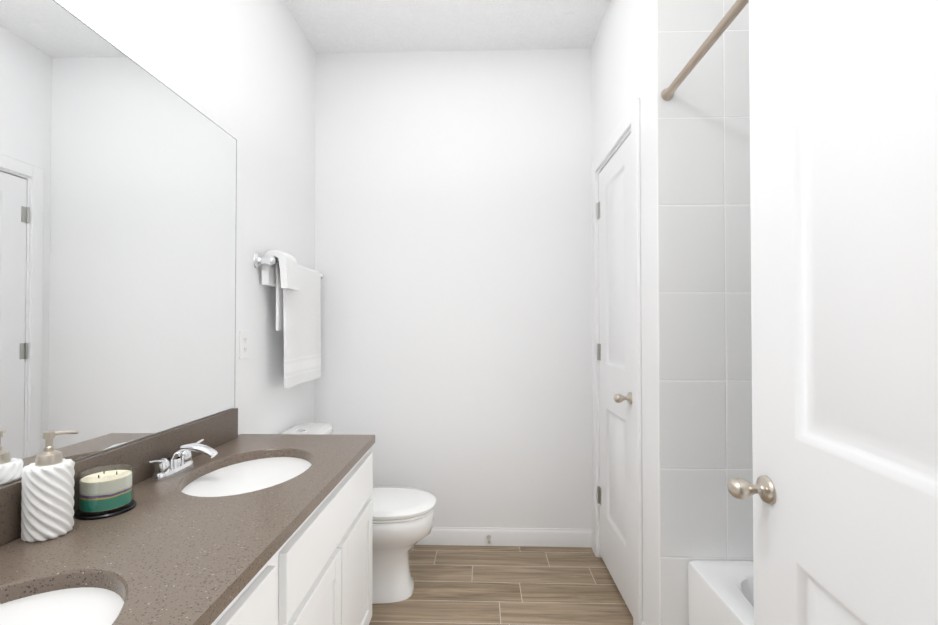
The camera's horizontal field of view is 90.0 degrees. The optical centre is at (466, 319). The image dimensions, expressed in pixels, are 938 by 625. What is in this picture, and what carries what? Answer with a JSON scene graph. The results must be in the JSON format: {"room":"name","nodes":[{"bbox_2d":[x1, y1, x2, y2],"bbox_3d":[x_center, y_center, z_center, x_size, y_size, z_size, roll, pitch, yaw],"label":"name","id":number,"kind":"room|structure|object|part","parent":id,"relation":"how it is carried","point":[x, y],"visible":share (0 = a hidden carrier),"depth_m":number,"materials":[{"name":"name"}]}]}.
{"room":"bathroom","nodes":[
{"label":"bathroom","id":0,"kind":"room"},
{"bbox_2d":[0,0,315,485],"bbox_3d":[-0.974,-0.154,1.448,0.115,2.840,2.783,0,-1,2],"label":"wall","id":1,"kind":"structure","parent":0,"point":[242,73],"depth_m":2.00,"materials":[{"name":"white paint"}]},
{"bbox_2d":[0,0,236,484],"bbox_3d":[-0.925,-0.192,1.010,0.006,1.044,1.638,0,-1,2],"label":"mirror","id":2,"kind":"object","parent":1,"relation":"attached to","point":[118,174],"visible":0.96,"depth_m":1.18,"materials":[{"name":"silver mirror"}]},
{"bbox_2d":[0,408,237,545],"bbox_3d":[-0.918,0.389,0.994,0.018,0.114,1.652,0,-1,2],"label":"backsplash","id":3,"kind":"structure","parent":1,"relation":"attached to","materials":[{"name":"brown stone"}]},
{"bbox_2d":[239,331,248,358],"bbox_3d":[-0.899,0.102,1.903,0.006,0.115,0.070,0,-1,2],"label":"electrical outlet plate","id":4,"kind":"object","parent":1,"relation":"attached to","point":[244,346],"visible":1,"depth_m":1.90,"materials":[{"name":"white plastic"}]},
{"bbox_2d":[253,249,323,387],"bbox_3d":[-0.825,0.004,2.307,0.130,0.608,0.668,0,-1,2],"label":"towel rail","id":5,"kind":"object","parent":1,"relation":"attached to","point":[298,299],"visible":1,"depth_m":2.19,"materials":[{"name":"white fabric"}]},
{"bbox_2d":[284,0,609,52],"bbox_3d":[0.294,-1.633,0.739,2.695,0.100,4.163,0,-1,2],"label":"ceiling","id":6,"kind":"structure","parent":0,"point":[340,26],"depth_m":2.48,"materials":[{"name":"white paint"}]},
{"bbox_2d":[314,48,592,528],"bbox_3d":[0.413,-0.136,2.740,2.580,2.840,0.115,0,-1,2],"label":"wall","id":7,"kind":"structure","parent":0,"point":[453,227],"depth_m":2.70,"materials":[{"name":"white paint"}]},
{"bbox_2d":[415,527,592,546],"bbox_3d":[-0.080,1.235,2.672,1.598,0.096,0.014,0,-1,2],"label":"baseboard","id":8,"kind":"structure","parent":7,"relation":"attached to","point":[536,537],"depth_m":2.66,"materials":[{"name":"white paint"}]},
{"bbox_2d":[369,545,632,624],"bbox_3d":[0.294,1.306,0.699,2.695,0.100,4.163,0,-1,2],"label":"floor","id":9,"kind":"structure","parent":0,"point":[489,585],"depth_m":2.22,"materials":[{"name":"brown wood"}]},
{"bbox_2d":[204,440,374,624],"bbox_3d":[-0.659,0.868,1.010,0.535,0.784,1.712,0,-1,2],"label":"bathroom vanity","id":10,"kind":"object","parent":9,"relation":"on","point":[320,573],"depth_m":1.26,"materials":[{"name":"white paint"}]},
{"bbox_2d":[0,434,374,624],"bbox_3d":[-0.656,0.461,1.015,0.540,0.030,1.712,0,-1,2],"label":"countertop","id":11,"kind":"structure","parent":10,"relation":"on","point":[200,549],"depth_m":0.95,"materials":[{"name":"brown stone"}]},
{"bbox_2d":[21,430,78,541],"bbox_3d":[-0.867,0.339,0.975,0.083,0.213,0.084,0,-1,2],"label":"soap dispenser","id":12,"kind":"object","parent":11,"relation":"on","point":[47,499],"visible":1,"depth_m":0.95,"materials":[{"name":"white ceramic"}]},
{"bbox_2d":[0,576,159,624],"bbox_3d":[-0.673,0.542,0.597,0.366,0.166,0.512,0,-1,2],"label":"sink","id":13,"kind":"object","parent":11,"relation":"in","point":[24,600],"depth_m":0.78,"materials":[{"name":"white ceramic"}]},
{"bbox_2d":[74,464,136,519],"bbox_3d":[-0.845,0.401,1.102,0.117,0.092,0.117,0,-1,2],"label":"candle jar","id":14,"kind":"object","parent":11,"relation":"on","point":[105,494],"visible":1,"depth_m":1.07,"materials":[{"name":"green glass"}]},
{"bbox_2d":[140,436,219,479],"bbox_3d":[-0.815,0.408,1.388,0.154,0.085,0.252,0,-1,2],"label":"faucet","id":15,"kind":"object","parent":11,"relation":"on","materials":[{"name":"silver metal"}]},
{"bbox_2d":[160,452,319,495],"bbox_3d":[-0.648,0.553,1.421,0.366,0.166,0.512,0,-1,2],"label":"sink","id":16,"kind":"object","parent":11,"relation":"in","point":[245,473],"depth_m":1.44,"materials":[{"name":"white ceramic"}]},
{"bbox_2d":[279,423,435,603],"bbox_3d":[-0.515,0.903,2.229,0.747,0.748,0.448,0,-1,2],"label":"toilet","id":17,"kind":"object","parent":9,"relation":"on","point":[403,519],"visible":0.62,"depth_m":2.13,"materials":[{"name":"white ceramic"}]},
{"bbox_3d":[-0.786,0.721,2.239,0.205,0.372,0.448,0,-1,2],"label":"tank","id":18,"kind":"part","parent":17,"relation":"part of","materials":[{"name":"white ceramic"}]},
{"bbox_3d":[-0.411,0.870,2.226,0.539,0.042,0.380,0,-1,2],"label":"seat","id":19,"kind":"part","parent":17,"relation":"part of","materials":[{"name":"white plastic"}]},
{"bbox_3d":[-0.439,1.085,2.224,0.577,0.384,0.368,0,-1,2],"label":"bowl","id":20,"kind":"part","parent":17,"relation":"part of","materials":[{"name":"white ceramic"}]},
{"bbox_2d":[688,560,753,624],"bbox_3d":[1.135,1.049,0.871,0.760,0.420,1.552,0,-1,2],"label":"bathtub","id":21,"kind":"object","parent":9,"relation":"on","point":[720,592],"visible":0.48,"depth_m":1.53,"materials":[{"name":"white ceramic"}]},
{"bbox_2d":[591,0,658,624],"bbox_3d":[0.762,-0.144,2.180,0.115,2.840,0.984,0,-1,2],"label":"wall","id":22,"kind":"structure","parent":0,"point":[623,63],"depth_m":1.82,"materials":[{"name":"white paint"}]},
{"bbox_2d":[591,532,592,549],"bbox_3d":[0.711,1.234,2.623,0.014,0.096,0.036,0,-1,2],"label":"baseboard","id":23,"kind":"structure","parent":22,"relation":"attached to","point":[592,541],"depth_m":2.62,"materials":[{"name":"white paint"}]},
{"bbox_2d":[597,202,599,219],"bbox_3d":[0.713,-0.587,2.527,0.012,0.090,0.040,0,-1,2],"label":"closet door hinge","id":24,"kind":"object","parent":22,"relation":"attached to","point":[598,210],"visible":1,"depth_m":2.53,"materials":[{"name":"silver metal"}]},
{"bbox_2d":[597,344,600,360],"bbox_3d":[0.713,0.175,2.516,0.012,0.090,0.040,0,-1,2],"label":"closet door hinge","id":25,"kind":"object","parent":22,"relation":"attached to","point":[598,351],"visible":1,"depth_m":2.51,"materials":[{"name":"silver metal"}]},
{"bbox_2d":[598,486,600,504],"bbox_3d":[0.713,0.943,2.506,0.012,0.090,0.040,0,-1,2],"label":"closet door hinge","id":26,"kind":"object","parent":22,"relation":"attached to","point":[599,495],"visible":1,"depth_m":2.52,"materials":[{"name":"silver metal"}]},
{"bbox_2d":[599,134,632,615],"bbox_3d":[0.727,0.232,2.233,0.035,2.045,0.585,0,-1,2],"label":"closet door","id":27,"kind":"structure","parent":22,"relation":"in","point":[615,377],"depth_m":2.22,"materials":[{"name":"white paint"}]},
{"bbox_2d":[613,392,631,404],"bbox_3d":[0.666,0.336,2.000,0.072,0.053,0.066,0,-1,2],"label":"door knob","id":28,"kind":"object","parent":27,"relation":"attached to","point":[619,398],"visible":1,"depth_m":1.99,"materials":[{"name":"silver metal"}]},
{"bbox_2d":[591,98,642,624],"bbox_3d":[0.762,0.231,2.232,0.117,2.091,0.629,0,-1,2],"label":"door frame","id":29,"kind":"structure","parent":22,"relation":"attached to","point":[624,138],"depth_m":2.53,"materials":[{"name":"white paint"}]},
{"bbox_3d":[1.239,-0.150,1.726,0.867,2.840,0.105,0,-1,2],"label":"wall","id":30,"kind":"structure","parent":0,"visible":0},
{"bbox_2d":[656,0,752,624],"bbox_3d":[1.116,-0.151,1.673,0.854,2.840,0.010,0,-1,2],"label":"wall tile","id":31,"kind":"structure","parent":30,"relation":"attached to","point":[705,454],"depth_m":1.68,"materials":[{"name":"white tile"}]},
{"bbox_3d":[0.273,-0.172,0.076,2.462,2.840,0.115,0,-1,2],"label":"wall","id":32,"kind":"structure","parent":0,"visible":0},
{"bbox_2d":[661,0,748,99],"bbox_3d":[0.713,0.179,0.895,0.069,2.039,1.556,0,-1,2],"label":"rod","id":33,"kind":"object","parent":32,"relation":"attached to","point":[730,16],"visible":0.1,"depth_m":1.38,"materials":[{"name":"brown metal"}]},
{"bbox_3d":[0.097,0.211,0.076,0.848,2.073,0.119,0,-1,2],"label":"door frame","id":34,"kind":"structure","parent":0,"visible":0},
{"bbox_2d":[727,0,937,624],"bbox_3d":[0.530,0.219,0.564,0.109,2.040,0.847,0,-1,7],"label":"entry door","id":35,"kind":"structure","parent":34,"relation":"attached to","point":[844,191],"depth_m":0.71,"materials":[{"name":"white paint"}]},
{"bbox_3d":[0.558,0.334,0.923,0.075,0.053,0.066,0,-1,2],"label":"entry door knob","id":36,"kind":"part","parent":35,"relation":"part of","materials":[{"name":"silver metal"}]}
]}

